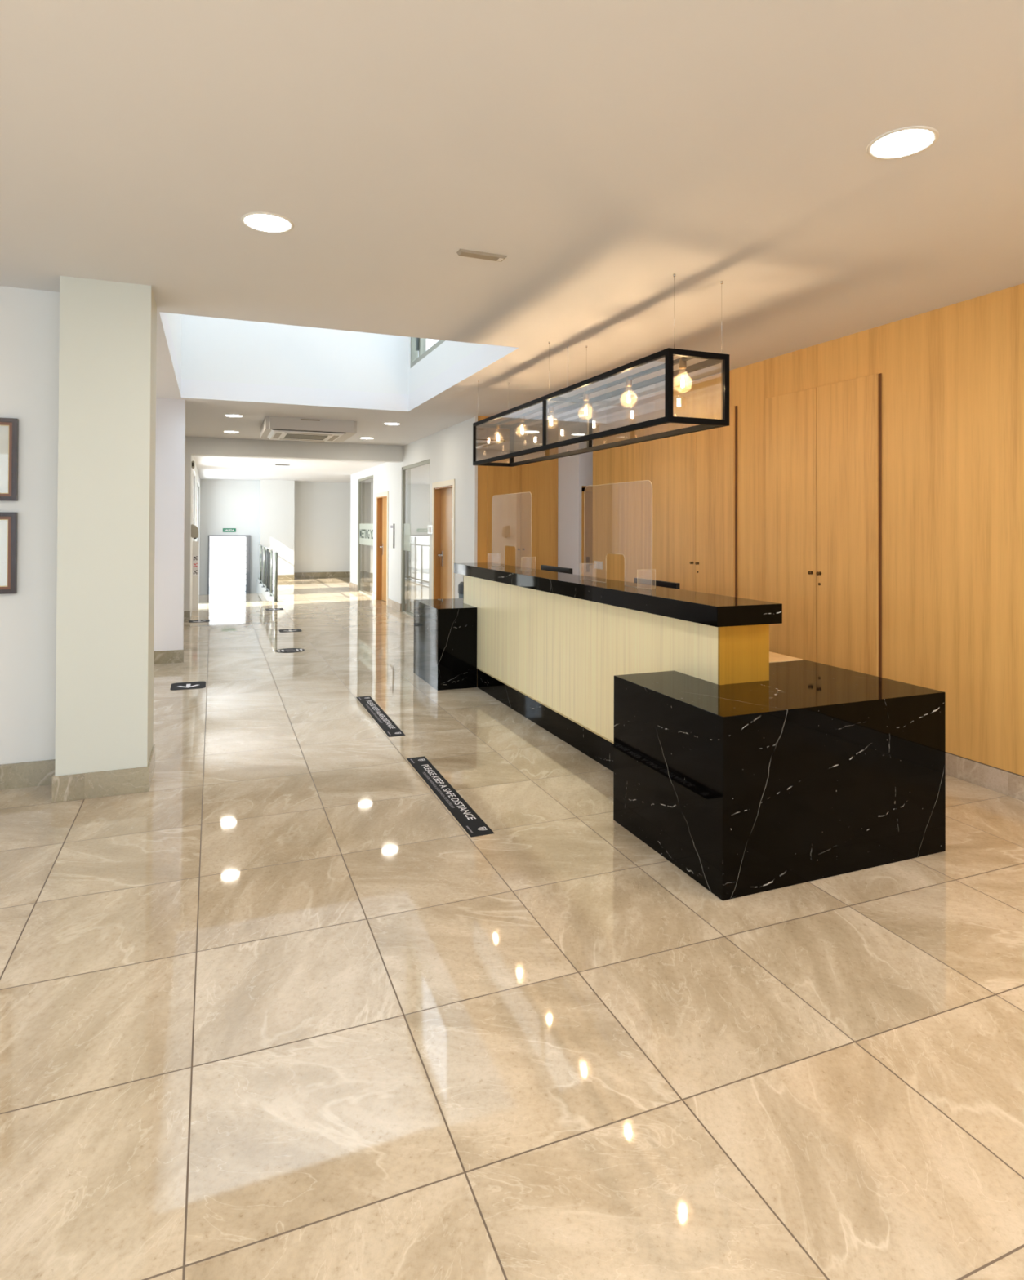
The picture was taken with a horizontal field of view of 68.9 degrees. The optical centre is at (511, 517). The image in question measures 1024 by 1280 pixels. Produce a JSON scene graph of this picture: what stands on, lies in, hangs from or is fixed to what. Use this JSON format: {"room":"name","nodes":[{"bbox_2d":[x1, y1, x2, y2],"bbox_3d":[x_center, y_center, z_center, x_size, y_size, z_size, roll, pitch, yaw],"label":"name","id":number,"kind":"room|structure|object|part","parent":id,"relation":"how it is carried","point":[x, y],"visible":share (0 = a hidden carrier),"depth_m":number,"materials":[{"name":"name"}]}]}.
{"room":"lobby","nodes":[
{"label":"lobby","id":0,"kind":"room"},
{"bbox_2d":[0,285,59,764],"bbox_3d":[-4.120,0.101,3.833,3.600,2.860,0.140,0,-1,-22],"label":"wall","id":1,"kind":"structure","parent":0,"point":[29,318],"depth_m":4.30,"materials":[{"name":"white paint"}]},
{"bbox_2d":[0,512,17,594],"bbox_3d":[-2.993,0.200,4.189,0.360,0.462,0.033,0,-1,-22],"label":"picture frame","id":2,"kind":"object","parent":1,"relation":"attached to","point":[8,521],"visible":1,"depth_m":4.24,"materials":[{"name":"brown"}]},
{"bbox_3d":[-2.995,0.200,4.192,0.312,0.414,0.026,0,-1,-22],"label":"frame","id":3,"kind":"part","parent":2,"relation":"part of","materials":[{"name":"brown wood"}]},
{"bbox_2d":[0,417,18,501],"bbox_3d":[-2.991,-0.332,4.194,0.360,0.469,0.033,0,-1,-22],"label":"picture frame","id":4,"kind":"object","parent":1,"relation":"attached to","point":[9,427],"visible":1,"depth_m":4.24,"materials":[{"name":"brown"}]},
{"bbox_3d":[-2.993,-0.332,4.197,0.312,0.421,0.026,0,-1,-22],"label":"frame","id":5,"kind":"part","parent":4,"relation":"part of","materials":[{"name":"brown wood"}]},
{"bbox_2d":[0,759,55,790],"bbox_3d":[-4.183,1.461,3.708,3.410,0.138,0.025,0,-1,-22],"label":"baseboard","id":6,"kind":"structure","parent":1,"relation":"attached to","point":[36,773],"depth_m":4.26,"materials":[{"name":"stone"}]},
{"bbox_2d":[54,275,156,776],"bbox_3d":[-2.346,0.113,4.346,0.450,2.860,0.446,0,-1,-22],"label":"column","id":7,"kind":"structure","parent":1,"relation":"attached to","point":[108,342],"depth_m":4.14,"materials":[{"name":"paint"}]},
{"bbox_2d":[51,744,155,802],"bbox_3d":[-2.349,1.474,4.327,0.474,0.138,0.458,0,-1,-22],"label":"baseboard","id":8,"kind":"structure","parent":7,"relation":"attached to","point":[136,780],"depth_m":4.12,"materials":[{"name":"stone"}]},
{"bbox_2d":[153,398,185,651],"bbox_3d":[-5.418,0.130,7.482,3.903,2.860,0.180,0,-1,-22],"label":"wall","id":9,"kind":"structure","parent":0,"point":[170,455],"depth_m":8.07,"materials":[{"name":"white paint"}]},
{"bbox_2d":[153,649,183,664],"bbox_3d":[-5.383,1.490,7.380,3.910,0.138,0.015,0,-1,-22],"label":"baseboard","id":10,"kind":"structure","parent":9,"relation":"attached to","point":[174,655],"depth_m":8.04,"materials":[{"name":"stone"}]},
{"bbox_2d":[183,436,191,611],"bbox_3d":[-6.849,0.158,11.013,3.870,2.860,0.260,0,-1,-22],"label":"wall","id":11,"kind":"structure","parent":0,"point":[188,439],"depth_m":11.60,"materials":[{"name":"white paint"}]},
{"bbox_2d":[183,610,190,621],"bbox_3d":[-5.185,1.524,11.521,0.397,0.150,0.013,0,-1,-22],"label":"baseboard","id":12,"kind":"structure","parent":11,"relation":"attached to","point":[186,614],"depth_m":11.57,"materials":[{"name":"stone"}]},
{"bbox_2d":[190,455,199,617],"bbox_3d":[-6.738,0.778,15.770,0.120,3.650,8.500,0,-1,-22],"label":"wall","id":13,"kind":"structure","parent":0,"point":[195,479],"depth_m":14.91,"materials":[{"name":"white paint"}]},
{"bbox_2d":[191,524,198,538],"bbox_3d":[-5.098,0.221,11.993,0.110,0.236,0.140,0,-1,-22],"label":"soap dispenser","id":14,"kind":"object","parent":13,"relation":"attached to","point":[194,531],"visible":1,"depth_m":11.93,"materials":[{"name":"beige plastic"}]},
{"bbox_2d":[191,541,199,611],"bbox_3d":[-5.473,1.011,12.895,0.105,1.200,0.035,0,-1,-22],"label":"trim","id":15,"kind":"structure","parent":13,"relation":"attached to","point":[195,544],"depth_m":12.88,"materials":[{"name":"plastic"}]},
{"bbox_2d":[192,569,198,575],"bbox_3d":[-5.464,0.946,12.876,0.093,0.100,0.005,0,-1,-22],"label":"label","id":16,"kind":"object","parent":13,"relation":"attached to","point":[195,572],"visible":1,"depth_m":12.88,"materials":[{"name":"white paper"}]},
{"bbox_2d":[192,562,198,568],"bbox_3d":[-5.463,0.826,12.877,0.093,0.100,0.005,0,-1,-22],"label":"label","id":17,"kind":"object","parent":13,"relation":"attached to","point":[195,565],"visible":1,"depth_m":12.88,"materials":[{"name":"white paper"}]},
{"bbox_2d":[192,555,198,561],"bbox_3d":[-5.463,0.706,12.878,0.093,0.100,0.005,0,-1,-22],"label":"label","id":18,"kind":"object","parent":13,"relation":"attached to","point":[195,558],"visible":1,"depth_m":12.88,"materials":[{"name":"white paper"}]},
{"bbox_2d":[196,484,197,541],"bbox_3d":[-7.431,-0.079,17.492,0.060,1.450,3.200,0,-1,-22],"label":"window","id":19,"kind":"structure","parent":13,"relation":"in","point":[197,485],"depth_m":18.93,"materials":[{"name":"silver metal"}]},
{"bbox_2d":[208,536,244,577],"bbox_3d":[-13.062,0.117,32.633,28.000,5.100,0.300,0,-1,-22],"label":"wall","id":20,"kind":"structure","parent":0,"point":[227,553],"depth_m":32.69,"materials":[{"name":"white paint"}]},
{"bbox_2d":[198,593,266,603],"bbox_3d":[-6.442,2.217,17.170,1.490,0.800,6.100,0,-1,-22],"label":"floor","id":21,"kind":"structure","parent":0,"point":[241,597],"depth_m":16.84,"materials":[{"name":"beige stone"}]},
{"bbox_2d":[256,579,274,600],"bbox_3d":[-5.778,2.138,17.436,0.060,0.970,6.100,0,-1,-22],"label":"wall","id":22,"kind":"structure","parent":0,"point":[260,589],"depth_m":17.71,"materials":[{"name":"white paint"}]},
{"bbox_2d":[208,600,270,603],"bbox_3d":[-5.319,1.633,14.320,1.410,0.024,0.040,0,-1,-22],"label":"trim","id":23,"kind":"structure","parent":22,"relation":"attached to","point":[258,601],"depth_m":14.33,"materials":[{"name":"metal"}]},
{"bbox_2d":[257,543,278,602],"bbox_3d":[-5.619,1.157,17.058,0.110,0.986,5.775,0,-1,-22],"label":"stair railing","id":24,"kind":"object","parent":22,"relation":"on","point":[268,561],"visible":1,"depth_m":15.92,"materials":[{"name":"grey metal"}]},
{"bbox_3d":[-6.358,1.187,18.903,0.110,0.955,0.110,0,-1,-22],"label":"post","id":25,"kind":"part","parent":24,"relation":"part of","materials":[{"name":"grey metal"}]},
{"bbox_3d":[-6.137,1.170,18.351,0.008,0.820,1.110,0,-1,-22],"label":"glass panel","id":26,"kind":"part","parent":24,"relation":"part of","materials":[{"name":"glass"}]},
{"bbox_3d":[-5.912,1.178,17.789,0.110,0.955,0.110,0,-1,-22],"label":"post","id":27,"kind":"part","parent":24,"relation":"part of","materials":[{"name":"grey metal"}]},
{"bbox_3d":[-5.687,1.161,17.227,0.008,0.820,1.130,0,-1,-22],"label":"glass panel","id":28,"kind":"part","parent":24,"relation":"part of","materials":[{"name":"glass"}]},
{"bbox_3d":[-5.631,1.585,17.079,0.030,0.030,5.720,0,-1,-22],"label":"rail","id":29,"kind":"part","parent":24,"relation":"part of","materials":[{"name":"paint"}]},
{"bbox_3d":[-5.458,1.169,16.656,0.110,0.955,0.110,0,-1,-22],"label":"post","id":30,"kind":"part","parent":24,"relation":"part of","materials":[{"name":"grey metal"}]},
{"bbox_3d":[-5.618,0.680,17.065,0.032,0.032,5.770,0,-1,-22],"label":"handrail","id":31,"kind":"part","parent":24,"relation":"part of","materials":[{"name":"silver metal"}]},
{"bbox_3d":[-5.237,1.152,16.104,0.008,0.820,1.110,0,-1,-22],"label":"glass panel","id":32,"kind":"part","parent":24,"relation":"part of","materials":[{"name":"glass"}]},
{"bbox_3d":[-5.013,1.160,15.542,0.110,0.955,0.110,0,-1,-22],"label":"post","id":33,"kind":"part","parent":24,"relation":"part of","materials":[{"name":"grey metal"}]},
{"bbox_3d":[-4.791,1.143,14.990,0.008,0.820,1.110,0,-1,-22],"label":"glass panel","id":34,"kind":"part","parent":24,"relation":"part of","materials":[{"name":"glass"}]},
{"bbox_3d":[-4.567,1.151,14.428,0.110,0.955,0.110,0,-1,-22],"label":"post","id":35,"kind":"part","parent":24,"relation":"part of","materials":[{"name":"grey metal"}]},
{"bbox_2d":[199,479,350,595],"bbox_3d":[-5.138,0.832,20.827,6.850,3.650,0.700,0,-1,-22],"label":"wall","id":36,"kind":"structure","parent":0,"point":[307,524],"depth_m":20.21,"materials":[{"name":"white paint"}]},
{"bbox_2d":[207,535,250,595],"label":"door frame","id":37,"kind":"structure","parent":36,"relation":"in","point":[247,538],"depth_m":19.76,"materials":[{"name":"grey metal"}]},
{"bbox_2d":[222,528,235,532],"bbox_3d":[-7.579,0.336,20.006,0.330,0.102,0.016,0,-1,-22],"label":"exit sign","id":38,"kind":"object","parent":36,"relation":"attached to","point":[224,530],"visible":1,"depth_m":20.00,"materials":[{"name":"green"}]},
{"bbox_2d":[193,455,386,483],"bbox_3d":[-3.644,-1.122,17.131,6.850,0.200,8.700,0,-1,-22],"label":"ceiling","id":39,"kind":"structure","parent":0,"point":[213,468],"depth_m":15.90,"materials":[{"name":"paint"}]},
{"bbox_2d":[166,312,484,395],"bbox_3d":[-1.724,-3.711,6.868,2.750,4.440,3.720,0,-1,-22],"label":"wall","id":40,"kind":"structure","parent":0,"point":[208,348],"depth_m":8.38,"materials":[{"name":"white paint"}]},
{"bbox_2d":[410,337,444,367],"bbox_3d":[-0.870,-2.346,8.105,0.105,1.140,1.660,0,-1,-22],"label":"window","id":41,"kind":"structure","parent":40,"relation":"in","point":[417,344],"depth_m":8.50,"materials":[{"name":"grey"}]},
{"bbox_3d":[-1.076,-2.313,8.525,0.035,0.800,0.035,0,-1,-22],"label":"handle","id":42,"kind":"part","parent":41,"relation":"part of","materials":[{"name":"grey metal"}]},
{"bbox_2d":[350,417,474,604],"bbox_3d":[-1.225,0.225,15.746,3.370,2.860,12.650,0,-1,-22],"label":"wall","id":43,"kind":"structure","parent":0,"point":[449,451],"depth_m":13.32,"materials":[{"name":"white paint"}]},
{"bbox_2d":[191,436,403,462],"bbox_3d":[-3.488,-1.112,12.368,3.360,0.268,0.260,0,-1,-22],"label":"beam","id":44,"kind":"structure","parent":43,"relation":"attached to","point":[206,446],"depth_m":12.21,"materials":[{"name":"white paint"}]},
{"bbox_2d":[259,571,350,580],"bbox_3d":[-4.354,1.612,21.020,5.240,0.160,0.512,0,-1,-22],"label":"baseboard","id":45,"kind":"structure","parent":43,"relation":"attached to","point":[338,574],"depth_m":20.81,"materials":[{"name":"stone"}]},
{"bbox_2d":[357,475,373,597],"bbox_3d":[-3.100,0.390,16.066,0.110,2.520,1.760,0,-1,-22],"label":"window","id":46,"kind":"structure","parent":43,"relation":"in","point":[365,531],"depth_m":16.74,"materials":[{"name":"grey"}]},
{"bbox_2d":[349,582,413,611],"bbox_3d":[-0.601,1.577,14.144,3.382,0.130,9.132,0,-1,-22],"label":"baseboard","id":47,"kind":"structure","parent":43,"relation":"attached to","point":[395,605],"depth_m":13.75,"materials":[{"name":"stone"}]},
{"bbox_2d":[375,491,388,604],"bbox_3d":[-2.452,0.575,14.439,0.154,2.125,1.110,0,-1,-22],"label":"door","id":48,"kind":"structure","parent":43,"relation":"in","point":[382,498],"depth_m":14.84,"materials":[{"name":"brown"}]},
{"bbox_2d":[389,524,394,547],"bbox_3d":[-2.188,0.330,13.585,0.021,0.440,0.345,0,-1,-22],"label":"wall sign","id":49,"kind":"object","parent":43,"relation":"attached to","point":[391,526],"visible":1,"depth_m":13.54,"materials":[{"name":"white plastic"}]},
{"bbox_2d":[401,459,429,616],"bbox_3d":[-1.524,0.369,12.130,0.110,2.500,1.820,0,-1,-22],"label":"window","id":50,"kind":"structure","parent":43,"relation":"in","point":[406,528],"depth_m":12.85,"materials":[{"name":"grey"}]},
{"bbox_2d":[427,524,432,533],"bbox_3d":[-1.221,0.179,11.170,0.024,0.135,0.250,0,-1,-22],"label":"wall sign","id":51,"kind":"object","parent":43,"relation":"attached to","point":[429,526],"visible":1,"depth_m":11.13,"materials":[{"name":"silver metal"}]},
{"bbox_2d":[431,479,454,599],"bbox_3d":[-0.917,0.545,10.605,0.154,2.125,1.090,0,-1,-22],"label":"door","id":52,"kind":"structure","parent":43,"relation":"in","point":[442,492],"depth_m":10.88,"materials":[{"name":"brown"}]},
{"bbox_3d":[-1.037,0.600,10.892,0.075,0.220,0.162,0,-1,-22],"label":"handle","id":53,"kind":"part","parent":52,"relation":"part of","materials":[{"name":"silver metal"}]},
{"bbox_2d":[474,415,477,562],"bbox_3d":[-0.448,0.166,9.237,0.035,2.860,0.015,0,-1,-22],"label":"trim","id":54,"kind":"structure","parent":43,"relation":"attached to","point":[475,416],"depth_m":9.23,"materials":[{"name":"white plastic"}]},
{"bbox_2d":[0,577,1023,1279],"bbox_3d":[-2.125,1.640,8.239,10.600,0.120,25.900,0,-1,-22],"label":"floor","id":55,"kind":"structure","parent":0,"point":[269,1010],"depth_m":2.28,"materials":[{"name":"beige tile"}]},
{"bbox_2d":[169,681,205,690],"bbox_3d":[-3.011,1.564,6.942,0.300,0.002,0.330,0,-1,-22],"label":"floor sticker","id":56,"kind":"object","parent":55,"relation":"on","point":[191,685],"visible":1,"depth_m":6.92,"materials":[{"name":"black plastic"}]},
{"bbox_2d":[188,619,209,622],"bbox_3d":[-4.828,1.599,11.520,0.300,0.002,0.300,0,-1,-22],"label":"floor sticker","id":57,"kind":"object","parent":55,"relation":"on","point":[200,620],"visible":1,"depth_m":11.47,"materials":[{"name":"black plastic"}]},
{"bbox_2d":[265,608,283,610],"bbox_3d":[-4.189,1.617,13.154,0.300,0.002,0.300,0,-1,-22],"label":"floor sticker","id":58,"kind":"object","parent":55,"relation":"on","point":[269,609],"visible":1,"depth_m":13.14,"materials":[{"name":"black plastic"}]},
{"bbox_2d":[275,648,304,653],"bbox_3d":[-2.645,1.583,8.893,0.336,0.002,0.336,0,-1,-22],"label":"floor sticker","id":59,"kind":"object","parent":55,"relation":"on","point":[285,650],"visible":1,"depth_m":8.90,"materials":[{"name":"black plastic"}]},
{"bbox_2d":[278,628,301,632],"bbox_3d":[-3.136,1.597,10.549,0.300,0.002,0.300,0,-1,-22],"label":"floor sticker","id":60,"kind":"object","parent":55,"relation":"on","point":[292,629],"visible":1,"depth_m":10.54,"materials":[{"name":"black plastic"}]},
{"bbox_2d":[355,695,404,737],"bbox_3d":[-1.062,1.562,5.923,0.121,0.002,1.310,0,-1,-22],"label":"floor strip","id":61,"kind":"object","parent":55,"relation":"on","point":[388,726],"visible":1,"depth_m":5.83,"materials":[{"name":"black plastic"}]},
{"bbox_2d":[413,598,476,690],"bbox_3d":[-0.282,1.209,7.412,1.198,0.741,0.876,0,-1,-22],"label":"plinth","id":62,"kind":"object","parent":55,"relation":"on","point":[445,630],"visible":0.48,"depth_m":6.88,"materials":[{"name":"stone"}]},
{"bbox_2d":[406,755,493,836],"bbox_3d":[-0.384,1.548,4.229,0.121,0.002,1.300,0,-1,-22],"label":"floor strip","id":63,"kind":"object","parent":55,"relation":"on","point":[460,810],"visible":1,"depth_m":4.10,"materials":[{"name":"black plastic"}]},
{"bbox_2d":[457,582,462,598],"bbox_3d":[-0.506,1.178,8.858,0.272,0.830,0.272,0,-1,-22],"label":"waste bin","id":64,"kind":"object","parent":55,"relation":"on","point":[460,584],"visible":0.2,"depth_m":8.78,"materials":[{"name":"grey metal"}]},
{"bbox_2d":[476,416,558,569],"bbox_3d":[0.089,0.171,9.428,1.102,2.859,0.058,0,-1,-22],"label":"wall panel","id":65,"kind":"object","parent":55,"relation":"on","point":[526,522],"visible":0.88,"depth_m":9.44,"materials":[{"name":"brown wood"}]},
{"bbox_3d":[-0.103,0.189,9.362,0.449,2.620,0.018,0,-1,-22],"label":"cupboard door","id":66,"kind":"part","parent":65,"relation":"part of","materials":[{"name":"brown wood"}]},
{"bbox_3d":[0.317,0.192,9.530,0.447,2.620,0.018,0,-1,-22],"label":"cupboard door","id":67,"kind":"part","parent":65,"relation":"part of","materials":[{"name":"brown wood"}]},
{"bbox_2d":[462,574,768,771],"bbox_3d":[0.400,1.048,5.515,0.304,1.034,3.993,0,-1,-22],"label":"reception desk","id":68,"kind":"object","parent":55,"relation":"on","point":[553,660],"depth_m":4.96,"materials":[{"name":"beige wood"}]},
{"bbox_2d":[453,562,782,626],"bbox_3d":[0.373,0.482,5.491,0.385,0.096,4.135,0,-1,-22],"label":"countertop","id":69,"kind":"structure","parent":68,"relation":"on","point":[704,608],"depth_m":4.24,"materials":[{"name":"black stone"}]},
{"bbox_2d":[487,492,535,571],"bbox_3d":[-0.013,0.117,6.516,0.127,0.652,0.933,0,-1,-22],"label":"screen","id":70,"kind":"object","parent":69,"relation":"on","point":[521,492],"visible":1,"depth_m":6.87,"materials":[{"name":"plastic"}]},
{"bbox_2d":[579,480,655,589],"bbox_3d":[0.667,0.104,4.817,0.127,0.652,0.873,0,-1,-22],"label":"screen","id":71,"kind":"object","parent":69,"relation":"on","point":[584,563],"visible":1,"depth_m":4.71,"materials":[{"name":"plastic"}]},
{"bbox_3d":[1.015,0.939,3.619,0.028,0.848,0.015,0,-1,-22],"label":"corner post","id":72,"kind":"part","parent":68,"relation":"part of","materials":[{"name":"wood"}]},
{"bbox_3d":[1.155,0.940,3.677,0.270,0.848,0.012,0,-1,-22],"label":"panel","id":73,"kind":"part","parent":68,"relation":"part of","materials":[{"name":"gold metal"}]},
{"bbox_2d":[613,659,945,900],"bbox_3d":[1.269,1.181,3.648,1.259,0.739,0.884,0,-1,-22],"label":"plinth","id":74,"kind":"object","parent":55,"relation":"on","point":[812,771],"visible":0.93,"depth_m":3.27,"materials":[{"name":"stone"}]},
{"bbox_2d":[768,651,802,662],"bbox_3d":[0.813,1.197,5.683,0.570,0.742,3.215,0,-1,-22],"label":"desk","id":75,"kind":"object","parent":55,"relation":"on","point":[773,657],"visible":0.02,"depth_m":4.33,"materials":[{"name":"brown wood"}]},
{"bbox_2d":[540,564,572,573],"bbox_3d":[0.384,0.632,6.590,0.180,0.400,0.600,0,-1,-22],"label":"computer monitor","id":76,"kind":"object","parent":75,"relation":"on","point":[557,569],"visible":0.21,"depth_m":6.54,"materials":[{"name":"black plastic"}]},
{"bbox_2d":[634,577,679,589],"bbox_3d":[0.980,0.625,5.103,0.180,0.392,0.525,0,-1,-22],"label":"computer monitor","id":77,"kind":"object","parent":75,"relation":"on","point":[644,581],"visible":0.23,"depth_m":5.05,"materials":[{"name":"black plastic"}]},
{"bbox_2d":[0,0,1023,445],"bbox_3d":[-0.534,-1.410,4.322,10.600,0.200,17.400,0,-1,-22],"label":"ceiling","id":78,"kind":"structure","parent":0,"point":[611,150],"depth_m":2.88,"materials":[{"name":"paint"}]},
{"bbox_2d":[222,431,239,432],"bbox_3d":[-4.128,-1.260,10.971,0.228,0.004,0.228,0,-1,-22],"label":"recessed light","id":79,"kind":"object","parent":78,"relation":"in","point":[223,431],"visible":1,"depth_m":10.98,"materials":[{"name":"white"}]},
{"bbox_2d":[223,414,243,417],"bbox_3d":[-3.476,-1.273,9.320,0.228,0.004,0.228,0,-1,-22],"label":"recessed light","id":80,"kind":"object","parent":78,"relation":"in","point":[229,415],"visible":1,"depth_m":9.33,"materials":[{"name":"white"}]},
{"bbox_2d":[240,212,293,233],"bbox_3d":[-1.095,-1.320,3.342,0.228,0.004,0.228,0,-1,-22],"label":"recessed light","id":81,"kind":"object","parent":78,"relation":"in","point":[265,222],"visible":1,"depth_m":3.33,"materials":[{"name":"plastic"}]},
{"bbox_2d":[260,416,356,442],"bbox_3d":[-2.783,-1.170,10.124,1.140,0.190,1.252,0,-1,-22],"label":"air conditioning unit","id":82,"kind":"object","parent":78,"relation":"attached to","point":[277,428],"visible":1,"depth_m":9.64,"materials":[{"name":"grey"}]},
{"bbox_3d":[-2.774,-1.097,10.020,0.920,0.028,0.950,0,-1,-22],"label":"fascia panel","id":83,"kind":"part","parent":82,"relation":"part of","materials":[{"name":"white plastic"}]},
{"bbox_2d":[284,434,328,439],"bbox_3d":[-2.757,-1.079,9.976,0.520,0.006,0.416,0,-1,-22],"label":"grille","id":84,"kind":"object","parent":82,"relation":"attached to","point":[286,436],"depth_m":9.96,"materials":[{"name":"beige plastic"}]},
{"bbox_2d":[359,437,373,439],"bbox_3d":[-2.275,-1.246,11.702,0.228,0.004,0.228,0,-1,-22],"label":"recessed light","id":85,"kind":"object","parent":78,"relation":"in","point":[359,437],"visible":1,"depth_m":11.67,"materials":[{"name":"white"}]},
{"bbox_2d":[383,422,400,425],"bbox_3d":[-1.611,-1.259,10.016,0.228,0.004,0.228,0,-1,-22],"label":"recessed light","id":86,"kind":"object","parent":78,"relation":"in","point":[388,424],"visible":1,"depth_m":10.03,"materials":[{"name":"white"}]},
{"bbox_2d":[456,248,506,262],"bbox_3d":[-0.149,-1.307,3.721,0.250,0.016,0.056,0,-1,-22],"label":"fitting","id":87,"kind":"object","parent":78,"relation":"attached to","point":[461,252],"visible":1,"depth_m":3.71,"materials":[{"name":"beige"}]},
{"bbox_2d":[472,274,728,466],"bbox_3d":[0.419,-0.896,5.548,0.398,0.797,3.224,0,-1,-22],"label":"pendant lantern","id":88,"kind":"object","parent":78,"relation":"hanging from","point":[482,429],"visible":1,"depth_m":4.94,"materials":[{"name":"black metal"}]},
{"bbox_2d":[495,422,500,430],"bbox_3d":[-0.129,-0.849,6.913,0.042,0.065,0.042,0,-1,-22],"label":"bulb socket","id":89,"kind":"object","parent":88,"relation":"attached to","point":[497,426],"depth_m":6.90,"materials":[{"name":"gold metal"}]},
{"bbox_3d":[-0.055,-0.691,6.223,0.003,0.332,1.553,0,-1,-22],"label":"glass pane","id":90,"kind":"part","parent":88,"relation":"part of","materials":[{"name":"glass"}]},
{"bbox_2d":[520,415,524,422],"bbox_3d":[0.089,-0.853,6.370,0.042,0.065,0.042,0,-1,-22],"label":"bulb socket","id":91,"kind":"object","parent":88,"relation":"attached to","point":[522,418],"depth_m":6.35,"materials":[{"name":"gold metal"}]},
{"bbox_2d":[548,404,553,412],"bbox_3d":[0.306,-0.857,5.825,0.042,0.065,0.042,0,-1,-22],"label":"bulb socket","id":92,"kind":"object","parent":88,"relation":"attached to","point":[550,407],"depth_m":5.81,"materials":[{"name":"gold metal"}]},
{"bbox_2d":[582,391,588,400],"bbox_3d":[0.524,-0.862,5.282,0.042,0.065,0.042,0,-1,-22],"label":"bulb socket","id":93,"kind":"object","parent":88,"relation":"attached to","point":[585,396],"depth_m":5.27,"materials":[{"name":"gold metal"}]},
{"bbox_3d":[0.418,-0.878,5.547,0.026,0.020,3.162,0,-1,-22],"label":"lamp rail","id":94,"kind":"part","parent":88,"relation":"part of","materials":[{"name":"black metal"}]},
{"bbox_3d":[0.419,-0.695,5.546,0.398,0.394,3.224,0,-1,-22],"label":"frame","id":95,"kind":"part","parent":88,"relation":"part of","materials":[{"name":"black metal"}]},
{"bbox_2d":[625,377,631,386],"bbox_3d":[0.742,-0.866,4.737,0.042,0.065,0.042,0,-1,-22],"label":"bulb socket","id":96,"kind":"object","parent":88,"relation":"attached to","point":[628,380],"depth_m":4.72,"materials":[{"name":"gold metal"}]},
{"bbox_2d":[678,356,686,368],"bbox_3d":[0.960,-0.870,4.194,0.042,0.065,0.042,0,-1,-22],"label":"bulb socket","id":97,"kind":"object","parent":88,"relation":"attached to","point":[682,363],"depth_m":4.18,"materials":[{"name":"gold metal"}]},
{"bbox_2d":[866,125,938,159],"bbox_3d":[1.373,-1.317,2.626,0.228,0.004,0.228,0,-1,-22],"label":"recessed light","id":98,"kind":"object","parent":78,"relation":"in","point":[903,142],"visible":1,"depth_m":2.62,"materials":[{"name":"white"}]},
{"bbox_2d":[557,414,592,575],"bbox_3d":[1.824,0.179,9.621,2.260,2.860,1.090,0,-1,-22],"label":"wall","id":99,"kind":"structure","parent":0,"point":[575,472],"depth_m":9.27,"materials":[{"name":"white paint"}]},
{"bbox_2d":[581,486,592,577],"bbox_3d":[1.303,0.612,9.355,1.020,1.985,0.130,0,-1,-22],"label":"door","id":100,"kind":"structure","parent":99,"relation":"in","point":[588,491],"depth_m":9.20,"materials":[{"name":"brown wood"}]},
{"bbox_3d":[0.985,0.577,9.194,0.130,0.190,0.054,0,-1,-22],"label":"handle","id":101,"kind":"part","parent":100,"relation":"part of","materials":[{"name":"metal"}]},
{"bbox_2d":[591,283,1023,776],"bbox_3d":[3.327,0.056,3.125,0.180,2.725,12.330,0,-1,-22],"label":"wall","id":102,"kind":"structure","parent":0,"point":[953,375],"depth_m":4.66,"materials":[{"name":"brown wood"}]},
{"bbox_2d":[594,560,602,569],"bbox_3d":[1.003,0.552,8.664,0.012,0.090,0.190,0,-1,-22],"label":"wall socket","id":103,"kind":"object","parent":102,"relation":"attached to","point":[597,565],"visible":1,"depth_m":8.66,"materials":[{"name":"white plastic"}]},
{"bbox_2d":[662,405,737,597],"bbox_3d":[1.696,0.247,6.877,0.054,2.402,1.100,0,-1,-22],"label":"tall cabinet","id":104,"kind":"object","parent":102,"relation":"attached to","point":[700,468],"visible":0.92,"depth_m":6.79,"materials":[{"name":"brown wood"}]},
{"bbox_3d":[1.605,0.249,7.144,0.022,2.402,0.538,0,-1,-22],"label":"cupboard door","id":105,"kind":"part","parent":104,"relation":"part of","materials":[{"name":"brown wood"}]},
{"bbox_3d":[1.806,0.245,6.640,0.022,2.402,0.539,0,-1,-22],"label":"cupboard door","id":106,"kind":"part","parent":104,"relation":"part of","materials":[{"name":"brown wood"}]},
{"bbox_2d":[764,373,881,677],"bbox_3d":[2.247,0.236,5.502,0.054,2.402,1.107,0,-1,-22],"label":"tall cabinet","id":107,"kind":"object","parent":102,"relation":"attached to","point":[823,474],"visible":0.92,"depth_m":5.41,"materials":[{"name":"brown wood"}]},
{"bbox_3d":[2.155,0.238,5.769,0.022,2.402,0.542,0,-1,-22],"label":"cupboard door","id":108,"kind":"part","parent":107,"relation":"part of","materials":[{"name":"brown wood"}]},
{"bbox_3d":[2.358,0.234,5.263,0.022,2.402,0.542,0,-1,-22],"label":"cupboard door","id":109,"kind":"part","parent":107,"relation":"part of","materials":[{"name":"brown wood"}]},
{"bbox_2d":[945,751,1023,800],"bbox_3d":[3.319,1.489,3.110,0.185,0.130,12.330,0,-1,-22],"label":"baseboard","id":110,"kind":"structure","parent":102,"relation":"attached to","point":[1002,781],"depth_m":4.31,"materials":[{"name":"stone"}]},
{"label":"outside","id":111,"kind":"structure","parent":0,"visible":0},
{"bbox_2d":[208,577,244,595],"bbox_3d":[-10.582,2.628,26.389,60.000,0.120,13.500,0,-1,-22],"label":"floor","id":112,"kind":"structure","parent":111,"point":[223,585],"depth_m":28.32,"materials":[{"name":"white"}]}
]}

